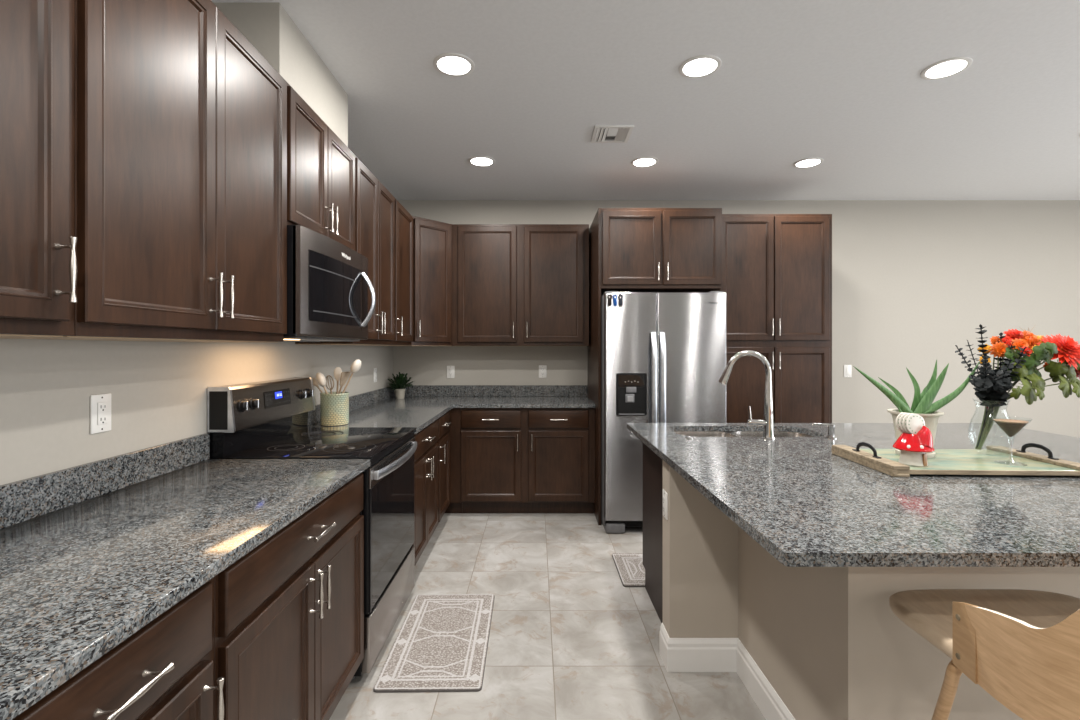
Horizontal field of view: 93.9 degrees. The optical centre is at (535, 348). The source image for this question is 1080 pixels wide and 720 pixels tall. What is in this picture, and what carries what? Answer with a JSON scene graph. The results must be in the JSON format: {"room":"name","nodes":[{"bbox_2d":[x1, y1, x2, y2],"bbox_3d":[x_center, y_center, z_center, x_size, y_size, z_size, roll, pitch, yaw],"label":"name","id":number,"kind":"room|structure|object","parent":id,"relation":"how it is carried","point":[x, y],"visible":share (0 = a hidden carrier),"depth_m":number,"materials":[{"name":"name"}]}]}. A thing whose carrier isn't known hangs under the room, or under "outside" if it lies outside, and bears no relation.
{"room":"kitchen","nodes":[
{"label":"kitchen","id":0,"kind":"room"},
{"bbox_2d":[0,339,392,484],"bbox_3d":[-1.390,-0.015,0.350,0.120,2.743,8.940,0,0,0],"label":"wall","id":1,"kind":"structure","parent":0,"point":[158,390],"depth_m":1.64,"materials":[{"name":"beige paint"}]},
{"bbox_2d":[0,0,76,336],"bbox_3d":[-1.140,-0.555,0.835,0.378,1.058,0.539,0,0,0],"label":"upper cabinet","id":2,"kind":"object","parent":1,"relation":"attached to","point":[38,241],"visible":1,"depth_m":1.01,"materials":[{"name":"brown wood"}]},
{"bbox_2d":[90,393,110,433],"bbox_3d":[-1.325,0.196,1.537,0.010,0.116,0.072,0,0,0],"label":"wall outlet","id":3,"kind":"object","parent":1,"relation":"attached to","point":[100,405],"visible":1,"depth_m":1.53,"materials":[{"name":"white plastic"}]},
{"bbox_2d":[97,402,107,424],"bbox_3d":[-1.322,0.196,1.537,0.003,0.068,0.034,0,0,0],"label":"receptacle","id":4,"kind":"object","parent":3,"relation":"attached to","point":[102,407],"depth_m":1.53,"materials":[{"name":"white plastic"}]},
{"bbox_2d":[0,433,209,528],"bbox_3d":[-1.319,0.390,0.812,0.019,0.104,2.424,0,0,0],"label":"backsplash","id":5,"kind":"structure","parent":1,"relation":"attached to","point":[23,500],"depth_m":1.49,"materials":[{"name":"stone"}]},
{"bbox_2d":[0,0,286,341],"bbox_3d":[-1.140,-0.555,1.562,0.378,1.058,0.911,0,0,0],"label":"upper cabinet","id":6,"kind":"object","parent":1,"relation":"attached to","point":[181,121],"visible":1,"depth_m":1.40,"materials":[{"name":"brown wood"}]},
{"bbox_2d":[284,79,354,250],"bbox_3d":[-1.140,-0.791,2.399,0.378,0.585,0.759,0,0,0],"label":"upper cabinet","id":7,"kind":"object","parent":1,"relation":"attached to","point":[320,167],"visible":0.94,"depth_m":2.32,"materials":[{"name":"brown wood"}]},
{"bbox_2d":[284,225,375,341],"bbox_3d":[-1.086,-0.268,2.400,0.484,0.460,0.755,0,0,0],"label":"microwave","id":8,"kind":"object","parent":7,"relation":"attached to","point":[328,281],"visible":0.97,"depth_m":2.22,"materials":[{"name":"silver metal"}]},
{"bbox_2d":[295,153,394,344],"bbox_3d":[-1.140,-0.555,3.165,0.378,1.058,0.769,0,0,0],"label":"upper cabinet","id":9,"kind":"object","parent":1,"relation":"attached to","point":[374,204],"visible":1,"depth_m":3.13,"materials":[{"name":"brown wood"}]},
{"bbox_2d":[308,386,394,425],"bbox_3d":[-1.319,0.390,3.737,0.019,0.104,1.884,0,0,0],"label":"backsplash","id":10,"kind":"structure","parent":1,"relation":"attached to","point":[361,400],"depth_m":3.83,"materials":[{"name":"stone"}]},
{"bbox_2d":[374,368,376,381],"bbox_3d":[-1.325,0.216,4.160,0.010,0.116,0.072,0,0,0],"label":"wall outlet","id":11,"kind":"object","parent":1,"relation":"attached to","point":[375,369],"visible":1,"depth_m":4.15,"materials":[{"name":"white plastic"}]},
{"bbox_2d":[357,196,412,345],"bbox_3d":[-1.140,-0.555,3.820,0.378,1.058,0.537,0,0,0],"label":"upper cabinet","id":12,"kind":"object","parent":1,"relation":"attached to","point":[403,218],"visible":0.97,"depth_m":3.81,"materials":[{"name":"brown wood"}]},
{"bbox_2d":[409,215,451,345],"bbox_3d":[-1.030,-0.555,4.389,0.599,1.058,0.620,0,0,0],"label":"upper cabinet","id":13,"kind":"object","parent":1,"relation":"attached to","point":[432,239],"visible":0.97,"depth_m":4.22,"materials":[{"name":"brown wood"}]},
{"bbox_2d":[214,3,347,146],"bbox_3d":[-1.179,-1.236,2.385,0.303,0.301,0.734,0,0,0],"label":"wall","id":14,"kind":"structure","parent":0,"point":[268,27],"depth_m":2.13,"materials":[{"name":"beige paint"}]},
{"bbox_2d":[395,388,405,398],"bbox_3d":[-1.215,0.398,4.500,0.100,0.088,0.100,0,0,0],"label":"pot","id":15,"kind":"object","parent":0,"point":[399,392],"depth_m":4.46,"materials":[{"name":"ceramic"}]},
{"bbox_2d":[329,513,765,719],"bbox_3d":[2.735,1.381,0.350,8.370,0.050,8.940,0,0,0],"label":"floor","id":16,"kind":"structure","parent":0,"point":[568,640],"depth_m":2.37,"materials":[{"name":"tile"}]},
{"bbox_2d":[13,577,223,719],"bbox_3d":[-0.988,0.914,0.835,0.683,0.883,0.539,0,0,0],"label":"base cabinet","id":17,"kind":"object","parent":16,"relation":"on","point":[164,670],"visible":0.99,"depth_m":0.91,"materials":[{"name":"brown wood"}]},
{"bbox_2d":[214,473,363,719],"bbox_3d":[-0.988,0.914,1.562,0.683,0.883,0.911,0,0,0],"label":"base cabinet","id":18,"kind":"object","parent":16,"relation":"on","point":[289,612],"visible":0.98,"depth_m":1.46,"materials":[{"name":"brown wood"}]},
{"bbox_2d":[207,377,416,679],"bbox_3d":[-0.972,0.755,2.410,0.709,1.202,0.766,0,0,0],"label":"range","id":19,"kind":"object","parent":16,"relation":"on","point":[268,419],"visible":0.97,"depth_m":2.24,"materials":[{"name":"black glass"}]},
{"bbox_2d":[222,427,415,458],"bbox_3d":[-0.962,0.438,2.410,0.600,0.008,0.766,0,0,0],"label":"cooktop","id":20,"kind":"object","parent":19,"relation":"in","point":[298,442],"depth_m":2.29,"materials":[{"name":"black glass"}]},
{"bbox_2d":[412,419,437,564],"bbox_3d":[-0.988,0.914,3.177,0.683,0.883,0.764,0,0,0],"label":"base cabinet","id":21,"kind":"object","parent":16,"relation":"on","point":[426,452],"visible":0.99,"depth_m":3.13,"materials":[{"name":"brown wood"}]},
{"bbox_2d":[374,594,494,692],"bbox_3d":[-0.436,1.350,2.378,0.430,0.011,0.775,0,0,-1],"label":"kitchen mat","id":22,"kind":"object","parent":16,"relation":"on","point":[441,644],"visible":1,"depth_m":2.28,"materials":[{"name":"fabric"}]},
{"bbox_2d":[436,411,450,521],"bbox_3d":[-0.988,0.914,3.823,0.683,0.883,0.523,0,0,0],"label":"base cabinet","id":23,"kind":"object","parent":16,"relation":"on","point":[443,441],"visible":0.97,"depth_m":3.77,"materials":[{"name":"brown wood"}]},
{"bbox_2d":[445,408,461,512],"bbox_3d":[-0.969,0.914,4.393,0.720,0.883,0.611,0,0,0],"label":"base cabinet","id":24,"kind":"object","parent":16,"relation":"on","point":[455,506],"visible":0.07,"depth_m":4.09,"materials":[{"name":"brown wood"}]},
{"bbox_2d":[461,408,594,512],"bbox_3d":[-0.065,0.914,4.363,1.086,0.883,0.670,0,0,0],"label":"base cabinet","id":25,"kind":"object","parent":16,"relation":"on","point":[514,460],"visible":1,"depth_m":4.08,"materials":[{"name":"brown wood"}]},
{"bbox_2d":[308,397,595,433],"bbox_3d":[-0.425,0.457,3.746,1.807,0.030,1.906,0,0,0],"label":"countertop","id":26,"kind":"structure","parent":25,"relation":"on","point":[418,412],"depth_m":4.04,"materials":[{"name":"stone"}]},
{"bbox_2d":[320,392,348,425],"bbox_3d":[-1.180,0.349,2.955,0.160,0.185,0.160,0,0,0],"label":"utensil crock","id":27,"kind":"object","parent":26,"relation":"on","point":[334,408],"visible":0.91,"depth_m":2.89,"materials":[{"name":"green ceramic"}]},
{"bbox_2d":[312,377,322,392],"bbox_3d":[-1.246,0.286,2.991,0.220,0.272,0.082,0,0,0],"label":"turner","id":28,"kind":"object","parent":27,"relation":"in","point":[315,383],"visible":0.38,"depth_m":2.98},
{"bbox_2d":[316,372,327,393],"bbox_3d":[-1.206,0.277,2.902,0.123,0.287,0.077,0,0,0],"label":"ladle","id":29,"kind":"object","parent":27,"relation":"in","point":[320,378],"visible":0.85,"depth_m":2.88,"materials":[{"name":"wood"}]},
{"bbox_2d":[326,375,333,393],"bbox_3d":[-1.205,0.288,2.988,0.101,0.264,0.049,0,0,21],"label":"whisk","id":30,"kind":"object","parent":27,"relation":"in","point":[331,388],"visible":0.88,"depth_m":2.99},
{"bbox_2d":[334,367,341,393],"bbox_3d":[-1.167,0.263,2.972,0.038,0.313,0.038,0,0,0],"label":"spoon","id":31,"kind":"object","parent":27,"relation":"in","point":[337,372],"visible":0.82,"depth_m":2.97,"materials":[{"name":"wood"}]},
{"bbox_2d":[338,372,350,393],"bbox_3d":[-1.154,0.277,2.938,0.122,0.288,0.081,0,0,0],"label":"spatula","id":32,"kind":"object","parent":27,"relation":"in","point":[344,375],"visible":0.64,"depth_m":2.94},
{"bbox_2d":[342,359,360,392],"bbox_3d":[-1.112,0.241,2.930,0.187,0.360,0.080,0,0,0],"label":"serving spoon","id":33,"kind":"object","parent":27,"relation":"in","point":[356,365],"visible":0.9,"depth_m":2.91,"materials":[{"name":"wood"}]},
{"bbox_2d":[388,372,413,398],"bbox_3d":[-1.217,0.320,4.497,0.241,0.243,0.255,0,0,0],"label":"potted herb","id":34,"kind":"object","parent":26,"relation":"on","point":[400,384],"visible":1,"depth_m":4.47,"materials":[{"name":"plant"}]},
{"bbox_2d":[588,208,600,524],"bbox_3d":[0.490,0.136,4.287,0.020,2.440,0.823,0,0,0],"label":"panel","id":35,"kind":"object","parent":16,"relation":"on","point":[594,348],"visible":0.68,"depth_m":4.00,"materials":[{"name":"brown wood"}]},
{"bbox_2d":[612,553,644,586],"bbox_3d":[0.885,1.350,3.095,0.775,0.011,0.455,0,0,0],"label":"kitchen mat","id":36,"kind":"object","parent":16,"relation":"on","point":[630,568],"visible":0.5,"depth_m":3.09,"materials":[{"name":"fabric"}]},
{"bbox_2d":[601,291,725,532],"bbox_3d":[0.950,0.464,4.110,0.888,1.780,0.980,0,0,0],"label":"refrigerator","id":37,"kind":"object","parent":16,"relation":"on","point":[663,354],"visible":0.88,"depth_m":3.68,"materials":[{"name":"grey metal"}]},
{"bbox_2d":[607,294,611,305],"bbox_3d":[0.537,-0.358,3.667,0.036,0.083,0.018,0,0,0],"label":"clip","id":38,"kind":"object","parent":37,"relation":"attached to","point":[609,299],"visible":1,"depth_m":3.66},
{"bbox_2d":[613,294,617,305],"bbox_3d":[0.576,-0.358,3.667,0.036,0.083,0.018,0,0,0],"label":"clip","id":39,"kind":"object","parent":37,"relation":"attached to","point":[614,299],"visible":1,"depth_m":3.66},
{"bbox_2d":[618,294,622,305],"bbox_3d":[0.616,-0.358,3.667,0.036,0.083,0.018,0,0,0],"label":"clip","id":40,"kind":"object","parent":37,"relation":"attached to","point":[620,299],"visible":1,"depth_m":3.66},
{"bbox_2d":[643,431,732,622],"bbox_3d":[1.610,0.914,2.620,1.980,0.883,0.739,0,0,0],"label":"base cabinet","id":41,"kind":"object","parent":16,"relation":"on","point":[652,463],"visible":0.11,"depth_m":2.66,"materials":[{"name":"brown wood"}]},
{"bbox_2d":[627,423,1079,566],"bbox_3d":[1.625,0.457,2.051,2.170,0.030,1.918,0,0,0],"label":"countertop","id":42,"kind":"structure","parent":41,"relation":"on","point":[805,504],"depth_m":1.48,"materials":[{"name":"stone"}]},
{"bbox_2d":[675,431,813,436],"bbox_3d":[1.117,0.565,2.715,0.797,0.182,0.392,0,0,0],"label":"sink","id":43,"kind":"object","parent":42,"relation":"in","point":[686,433],"visible":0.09,"depth_m":2.90,"materials":[{"name":"metal"}]},
{"bbox_2d":[718,350,774,438],"bbox_3d":[1.049,0.224,2.512,0.266,0.436,0.060,0,0,11],"label":"faucet","id":44,"kind":"object","parent":42,"relation":"on","point":[768,423],"visible":1,"depth_m":2.49,"materials":[{"name":"silver metal"}]},
{"bbox_2d":[812,423,836,438],"bbox_3d":[1.433,0.404,2.502,0.118,0.076,0.052,0,0,0],"label":"soap dispenser","id":45,"kind":"object","parent":42,"relation":"on","point":[831,427],"visible":1,"depth_m":2.49,"materials":[{"name":"silver metal"}]},
{"bbox_2d":[831,442,1079,476],"bbox_3d":[1.585,0.401,1.921,0.690,0.082,0.387,0,0,2],"label":"serving tray","id":46,"kind":"object","parent":42,"relation":"on","point":[946,461],"visible":0.99,"depth_m":1.85,"materials":[{"name":"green wood"}]},
{"bbox_2d":[893,426,934,466],"bbox_3d":[1.368,0.346,1.828,0.123,0.143,0.123,0,0,0],"label":"holder","id":47,"kind":"object","parent":46,"relation":"on","point":[913,448],"visible":0.94,"depth_m":1.79,"materials":[{"name":"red ceramic"}]},
{"bbox_2d":[895,412,905,432],"bbox_3d":[1.355,0.271,1.851,0.076,0.076,0.013,0,0,-9],"label":"coaster","id":48,"kind":"object","parent":47,"relation":"on","point":[900,414],"visible":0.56,"depth_m":1.85,"materials":[{"name":"white ceramic"}]},
{"bbox_2d":[899,413,908,432],"bbox_3d":[1.359,0.271,1.839,0.076,0.076,0.013,0,0,-9],"label":"coaster","id":49,"kind":"object","parent":47,"relation":"on","point":[904,414],"visible":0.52,"depth_m":1.83,"materials":[{"name":"white ceramic"}]},
{"bbox_2d":[902,413,912,433],"bbox_3d":[1.363,0.271,1.826,0.076,0.076,0.013,0,0,-9],"label":"coaster","id":50,"kind":"object","parent":47,"relation":"on","point":[909,414],"visible":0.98,"depth_m":1.82,"materials":[{"name":"white ceramic"}]},
{"bbox_2d":[906,414,924,433],"bbox_3d":[1.366,0.271,1.814,0.076,0.076,0.013,0,0,-9],"label":"coaster","id":51,"kind":"object","parent":47,"relation":"on","point":[914,423],"visible":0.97,"depth_m":1.81,"materials":[{"name":"white ceramic"}]},
{"bbox_2d":[853,360,980,457],"bbox_3d":[1.490,0.229,1.985,0.508,0.377,0.179,0,0,0],"label":"aloe","id":52,"kind":"object","parent":46,"relation":"on","point":[922,405],"visible":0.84,"depth_m":1.97,"materials":[{"name":"plant"}]},
{"bbox_2d":[992,419,1028,463],"bbox_3d":[1.728,0.334,1.835,0.116,0.167,0.116,0,0,0],"label":"cocktail glass","id":53,"kind":"object","parent":46,"relation":"on","point":[1010,427],"visible":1,"depth_m":1.82,"materials":[{"name":"clear"}]},
{"bbox_3d":[1.815,0.309,2.010,0.141,0.216,0.141,0,0,0],"label":"glass vase","id":54,"kind":"object","parent":46,"relation":"on","visible":0},
{"bbox_2d":[955,345,999,429],"bbox_3d":[1.739,0.192,1.991,0.187,0.416,0.043,0,0,-4],"label":"eucalyptus sprig","id":55,"kind":"object","parent":54,"relation":"in","point":[969,369],"visible":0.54,"depth_m":1.99,"materials":[{"name":"plant"}]},
{"bbox_2d":[966,340,989,408],"bbox_3d":[1.790,0.181,2.030,0.093,0.438,0.046,0,0,20],"label":"eucalyptus sprig","id":56,"kind":"object","parent":54,"relation":"in","point":[967,340],"visible":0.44,"depth_m":2.04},
{"bbox_2d":[969,375,987,432],"bbox_3d":[1.745,0.249,1.982,0.150,0.302,0.041,0,0,-34],"label":"eucalyptus sprig","id":57,"kind":"object","parent":54,"relation":"in","point":[970,376],"visible":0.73,"depth_m":1.97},
{"bbox_2d":[975,344,990,448],"bbox_3d":[1.792,0.189,2.028,0.075,0.421,0.040,0,0,0],"label":"flower","id":58,"kind":"object","parent":54,"relation":"in","point":[987,347],"visible":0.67,"depth_m":2.01,"materials":[{"name":"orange plant"}]},
{"bbox_2d":[977,353,991,378],"bbox_3d":[1.772,0.208,1.988,0.150,0.384,0.064,0,0,-38],"label":"eucalyptus sprig","id":59,"kind":"object","parent":54,"relation":"in","point":[985,356],"visible":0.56,"depth_m":1.96,"materials":[{"name":"plant"}]},
{"bbox_2d":[976,324,993,447],"bbox_3d":[1.788,0.151,2.006,0.069,0.498,0.068,0,0,30],"label":"eucalyptus sprig","id":60,"kind":"object","parent":54,"relation":"in","point":[981,332],"visible":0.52,"depth_m":2.00,"materials":[{"name":"plant"}]},
{"bbox_2d":[974,378,997,447],"bbox_3d":[1.760,0.256,1.972,0.159,0.287,0.065,0,0,-42],"label":"eucalyptus sprig","id":61,"kind":"object","parent":54,"relation":"in","point":[984,385],"visible":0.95,"depth_m":1.95,"materials":[{"name":"plant"}]},
{"bbox_2d":[984,336,1001,428],"bbox_3d":[1.826,0.173,2.033,0.149,0.454,0.034,0,0,-20],"label":"flower","id":62,"kind":"object","parent":54,"relation":"in","point":[993,339],"visible":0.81,"depth_m":2.04,"materials":[{"name":"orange plant"}]},
{"bbox_2d":[979,342,1007,449],"bbox_3d":[1.813,0.185,1.994,0.106,0.430,0.037,0,0,26],"label":"flower","id":63,"kind":"object","parent":54,"relation":"in","point":[998,349],"visible":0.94,"depth_m":1.99,"materials":[{"name":"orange plant"}]},
{"bbox_2d":[984,369,1002,404],"bbox_3d":[1.784,0.237,1.981,0.074,0.325,0.166,0,0,36],"label":"eucalyptus sprig","id":64,"kind":"object","parent":54,"relation":"in","point":[996,374],"visible":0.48,"depth_m":1.93,"materials":[{"name":"plant"}]},
{"bbox_2d":[977,339,1012,448],"bbox_3d":[1.843,0.178,2.022,0.178,0.443,0.035,0,0,-5],"label":"flower","id":65,"kind":"object","parent":54,"relation":"in","point":[1008,342],"visible":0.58,"depth_m":2.02,"materials":[{"name":"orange plant"}]},
{"bbox_2d":[982,343,1016,440],"bbox_3d":[1.823,0.185,1.999,0.120,0.430,0.059,0,0,28],"label":"eucalyptus sprig","id":66,"kind":"object","parent":54,"relation":"in","point":[1011,346],"visible":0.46,"depth_m":1.98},
{"bbox_2d":[991,332,1008,427],"bbox_3d":[1.831,0.167,1.999,0.114,0.467,0.060,0,0,-21],"label":"eucalyptus sprig","id":67,"kind":"object","parent":54,"relation":"in","point":[1001,333],"visible":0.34,"depth_m":2.01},
{"bbox_2d":[987,359,1014,413],"bbox_3d":[1.803,0.219,1.954,0.077,0.362,0.132,0,0,0],"label":"eucalyptus sprig","id":68,"kind":"object","parent":54,"relation":"in","point":[1004,368],"visible":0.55,"depth_m":1.92,"materials":[{"name":"plant"}]},
{"bbox_2d":[981,329,1023,448],"bbox_3d":[1.880,0.158,2.039,0.240,0.484,0.057,0,0,-15],"label":"flower","id":69,"kind":"object","parent":54,"relation":"in","point":[1012,334],"visible":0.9,"depth_m":2.05,"materials":[{"name":"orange plant"}]},
{"bbox_2d":[981,338,1028,447],"bbox_3d":[1.855,0.179,1.986,0.183,0.443,0.040,0,0,0],"label":"flower","id":70,"kind":"object","parent":54,"relation":"in","point":[1017,342],"visible":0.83,"depth_m":1.99,"materials":[{"name":"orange plant"}]},
{"bbox_2d":[997,359,1023,407],"bbox_3d":[1.829,0.219,1.981,0.081,0.363,0.140,0,0,-35],"label":"eucalyptus sprig","id":71,"kind":"object","parent":54,"relation":"in","point":[1017,361],"visible":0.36,"depth_m":1.93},
{"bbox_2d":[976,362,1045,448],"bbox_3d":[1.853,0.226,1.945,0.198,0.349,0.139,0,0,0],"label":"leafy branch","id":72,"kind":"object","parent":54,"relation":"in","point":[1038,383],"visible":0.92,"depth_m":1.91,"materials":[{"name":"green plant"}]},
{"bbox_2d":[978,335,1044,449],"bbox_3d":[1.921,0.171,2.034,0.334,0.458,0.047,0,0,-6],"label":"flower","id":73,"kind":"object","parent":54,"relation":"in","point":[1038,336],"visible":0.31,"depth_m":2.00,"materials":[{"name":"green plant"}]},
{"bbox_2d":[975,362,1048,447],"bbox_3d":[1.887,0.221,1.989,0.266,0.358,0.028,0,0,16],"label":"flower","id":74,"kind":"object","parent":54,"relation":"in","point":[1045,363],"visible":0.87,"depth_m":1.97,"materials":[{"name":"green plant"}]},
{"bbox_2d":[990,336,1040,412],"bbox_3d":[1.895,0.173,2.016,0.267,0.454,0.051,0,0,0],"label":"flower","id":75,"kind":"object","parent":54,"relation":"in","point":[1031,341],"visible":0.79,"depth_m":2.01,"materials":[{"name":"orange plant"}]},
{"bbox_2d":[1003,346,1041,380],"bbox_3d":[1.865,0.190,1.981,0.223,0.421,0.064,0,0,15],"label":"leafy branch","id":76,"kind":"object","parent":54,"relation":"in","point":[1007,354],"visible":0.37,"depth_m":1.96,"materials":[{"name":"green plant"}]},
{"bbox_2d":[1020,346,1031,356],"bbox_3d":[1.847,0.193,1.989,0.166,0.414,0.048,0,0,34],"label":"flower","id":77,"kind":"object","parent":54,"relation":"in","point":[1023,347],"visible":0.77,"depth_m":1.94,"materials":[{"name":"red plant"}]},
{"bbox_2d":[1017,330,1036,338],"bbox_3d":[1.897,0.162,2.037,0.260,0.477,0.050,0,0,-1],"label":"flower","id":78,"kind":"object","parent":54,"relation":"in","point":[1027,334],"visible":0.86,"depth_m":2.03,"materials":[{"name":"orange plant"}]},
{"bbox_2d":[979,359,1079,447],"bbox_3d":[1.960,0.215,1.976,0.405,0.369,0.060,0,0,0],"label":"leafy branch","id":79,"kind":"object","parent":54,"relation":"in","point":[1054,379],"visible":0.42,"depth_m":1.98,"materials":[{"name":"green plant"}]},
{"bbox_2d":[980,367,1079,449],"bbox_3d":[1.955,0.228,1.976,0.390,0.344,0.037,0,0,3],"label":"flower","id":80,"kind":"object","parent":54,"relation":"in","point":[1077,371],"visible":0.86,"depth_m":2.00,"materials":[{"name":"green plant"}]},
{"bbox_2d":[1007,342,1057,392],"bbox_3d":[1.874,0.186,1.963,0.231,0.428,0.058,0,0,26],"label":"leafy branch","id":81,"kind":"object","parent":54,"relation":"in","point":[1043,352],"visible":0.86,"depth_m":1.93,"materials":[{"name":"green plant"}]},
{"bbox_2d":[1007,360,1079,399],"bbox_3d":[1.952,0.215,1.957,0.378,0.369,0.079,0,0,5],"label":"leafy branch","id":82,"kind":"object","parent":54,"relation":"in","point":[1055,369],"visible":0.84,"depth_m":1.93,"materials":[{"name":"green plant"}]},
{"bbox_2d":[1014,334,1079,382],"bbox_3d":[1.940,0.169,1.973,0.374,0.462,0.127,0,0,9],"label":"dahlia","id":83,"kind":"object","parent":54,"relation":"in","point":[1068,349],"visible":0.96,"depth_m":1.93,"materials":[{"name":"red plant"}]},
{"bbox_2d":[716,214,831,422],"bbox_3d":[1.905,0.136,4.343,0.945,2.440,0.710,0,0,0],"label":"pantry cabinet","id":84,"kind":"object","parent":16,"relation":"on","point":[777,268],"visible":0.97,"depth_m":4.04,"materials":[{"name":"brown wood"}]},
{"bbox_2d":[889,589,1079,719],"bbox_3d":[1.125,0.841,1.000,0.573,1.039,0.626,0,0,0],"label":"bar chair","id":85,"kind":"object","parent":16,"relation":"on","point":[1022,647],"visible":1,"depth_m":0.96,"materials":[{"name":"brown wood"}]},
{"bbox_3d":[-0.988,0.914,0.107,0.683,0.883,0.913,0,0,0],"label":"base cabinet","id":86,"kind":"object","parent":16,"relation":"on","visible":0},
{"bbox_2d":[0,459,369,719],"bbox_3d":[-0.997,0.457,0.813,0.664,0.030,2.426,0,0,0],"label":"countertop","id":87,"kind":"structure","parent":86,"relation":"on","point":[77,581],"depth_m":1.10,"materials":[{"name":"stone"}]},
{"bbox_2d":[211,0,1079,199],"bbox_3d":[2.735,-1.412,0.350,8.370,0.050,8.940,0,0,0],"label":"ceiling","id":88,"kind":"structure","parent":0,"point":[840,83],"depth_m":2.79,"materials":[{"name":"paint"}]},
{"bbox_2d":[433,53,474,76],"bbox_3d":[-0.400,-1.382,2.460,0.200,0.009,0.200,0,0,0],"label":"recessed light","id":89,"kind":"object","parent":88,"relation":"in","point":[450,64],"visible":1,"depth_m":2.45,"materials":[{"name":"white paint"}]},
{"bbox_2d":[468,156,494,166],"bbox_3d":[-0.400,-1.382,3.720,0.200,0.009,0.200,0,0,0],"label":"recessed light","id":90,"kind":"object","parent":88,"relation":"in","point":[482,161],"visible":1,"depth_m":3.70,"materials":[{"name":"white paint"}]},
{"bbox_2d":[591,125,633,142],"bbox_3d":[0.487,-1.381,3.245,0.244,0.010,0.244,0,0,0],"label":"ceiling vent","id":91,"kind":"object","parent":88,"relation":"in","point":[601,133],"visible":1,"depth_m":3.23,"materials":[{"name":"metal"}]},
{"bbox_2d":[631,157,657,166],"bbox_3d":[0.805,-1.382,3.735,0.200,0.009,0.200,0,0,0],"label":"recessed light","id":92,"kind":"object","parent":88,"relation":"in","point":[642,161],"visible":1,"depth_m":3.72,"materials":[{"name":"white paint"}]},
{"bbox_2d":[679,55,721,77],"bbox_3d":[0.805,-1.382,2.475,0.200,0.009,0.200,0,0,0],"label":"recessed light","id":93,"kind":"object","parent":88,"relation":"in","point":[699,66],"visible":1,"depth_m":2.46,"materials":[{"name":"white paint"}]},
{"bbox_2d":[793,158,823,167],"bbox_3d":[2.025,-1.382,3.750,0.200,0.009,0.200,0,0,0],"label":"recessed light","id":94,"kind":"object","parent":88,"relation":"in","point":[808,162],"visible":1,"depth_m":3.73,"materials":[{"name":"white paint"}]},
{"bbox_2d":[920,57,972,79],"bbox_3d":[2.025,-1.382,2.490,0.200,0.009,0.200,0,0,0],"label":"recessed light","id":95,"kind":"object","parent":88,"relation":"in","point":[945,68],"visible":1,"depth_m":2.48,"materials":[{"name":"white paint"}]},
{"bbox_2d":[393,200,1079,437],"bbox_3d":[2.735,-0.015,4.760,8.130,2.743,0.120,0,0,0],"label":"wall","id":96,"kind":"structure","parent":0,"point":[913,281],"depth_m":4.70,"materials":[{"name":"beige paint"}]},
{"bbox_2d":[447,366,454,377],"bbox_3d":[-0.795,0.214,4.695,0.072,0.116,0.010,0,0,0],"label":"wall outlet","id":97,"kind":"object","parent":96,"relation":"attached to","point":[450,369],"visible":1,"depth_m":4.69,"materials":[{"name":"white plastic"}]},
{"bbox_2d":[405,385,586,396],"bbox_3d":[-0.425,0.390,4.689,1.807,0.104,0.019,0,0,0],"label":"backsplash","id":98,"kind":"structure","parent":96,"relation":"attached to","point":[413,390],"depth_m":4.68,"materials":[{"name":"stone"}]},
{"bbox_2d":[452,224,588,345],"bbox_3d":[-0.134,-0.555,4.510,1.190,1.058,0.378,0,0,0],"label":"upper cabinet","id":99,"kind":"object","parent":96,"relation":"attached to","point":[513,284],"visible":1,"depth_m":4.37,"materials":[{"name":"brown wood"}]},
{"bbox_2d":[539,365,546,377],"bbox_3d":[0.062,0.210,4.695,0.072,0.116,0.010,0,0,0],"label":"wall outlet","id":100,"kind":"object","parent":96,"relation":"attached to","point":[542,368],"visible":1,"depth_m":4.69,"materials":[{"name":"white plastic"}]},
{"bbox_2d":[601,208,721,295],"bbox_3d":[0.966,-0.775,4.257,0.930,0.618,0.882,0,0,0],"label":"upper cabinet","id":101,"kind":"object","parent":96,"relation":"attached to","point":[656,250],"visible":0.97,"depth_m":3.87,"materials":[{"name":"brown wood"}]},
{"bbox_2d":[844,365,851,376],"bbox_3d":[2.905,0.206,4.695,0.072,0.116,0.010,0,0,0],"label":"light switch","id":102,"kind":"object","parent":96,"relation":"attached to","point":[847,368],"visible":1,"depth_m":4.69,"materials":[{"name":"white plastic"}]},
{"bbox_2d":[663,460,1079,719],"bbox_3d":[1.583,0.914,1.815,2.035,0.884,0.870,0,0,0],"label":"wall","id":103,"kind":"structure","parent":0,"point":[830,642],"depth_m":1.52,"materials":[{"name":"beige paint"}]},
{"bbox_2d":[663,489,667,519],"bbox_3d":[0.560,0.676,2.192,0.010,0.116,0.072,0,0,0],"label":"wall outlet","id":104,"kind":"object","parent":103,"relation":"attached to","point":[665,494],"visible":1,"depth_m":2.17,"materials":[{"name":"white plastic"}]},
{"bbox_2d":[659,623,794,719],"bbox_3d":[1.332,1.288,1.513,2.049,0.135,0.693,0,0,26],"label":"baseboard","id":105,"kind":"structure","parent":103,"relation":"attached to","point":[677,654],"depth_m":2.12,"materials":[{"name":"white paint"}]},
{"bbox_2d":[887,409,943,452],"bbox_3d":[1.492,0.322,1.985,0.179,0.154,0.179,0,0,0],"label":"pot","id":106,"kind":"object","parent":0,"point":[930,416],"depth_m":1.96,"materials":[{"name":"ceramic"}]},
{"bbox_2d":[989,378,1012,406],"bbox_3d":[1.798,0.255,1.956,0.085,0.290,0.160,0,0,16],"label":"eucalyptus sprig","id":107,"kind":"object","parent":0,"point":[1001,387],"visible":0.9,"depth_m":1.93,"materials":[{"name":"plant"}]},
{"bbox_2d":[1006,347,1029,405],"bbox_3d":[1.848,0.195,1.987,0.080,0.409,0.148,0,0,-44],"label":"eucalyptus sprig","id":108,"kind":"object","parent":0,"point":[1020,348],"visible":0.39,"depth_m":1.94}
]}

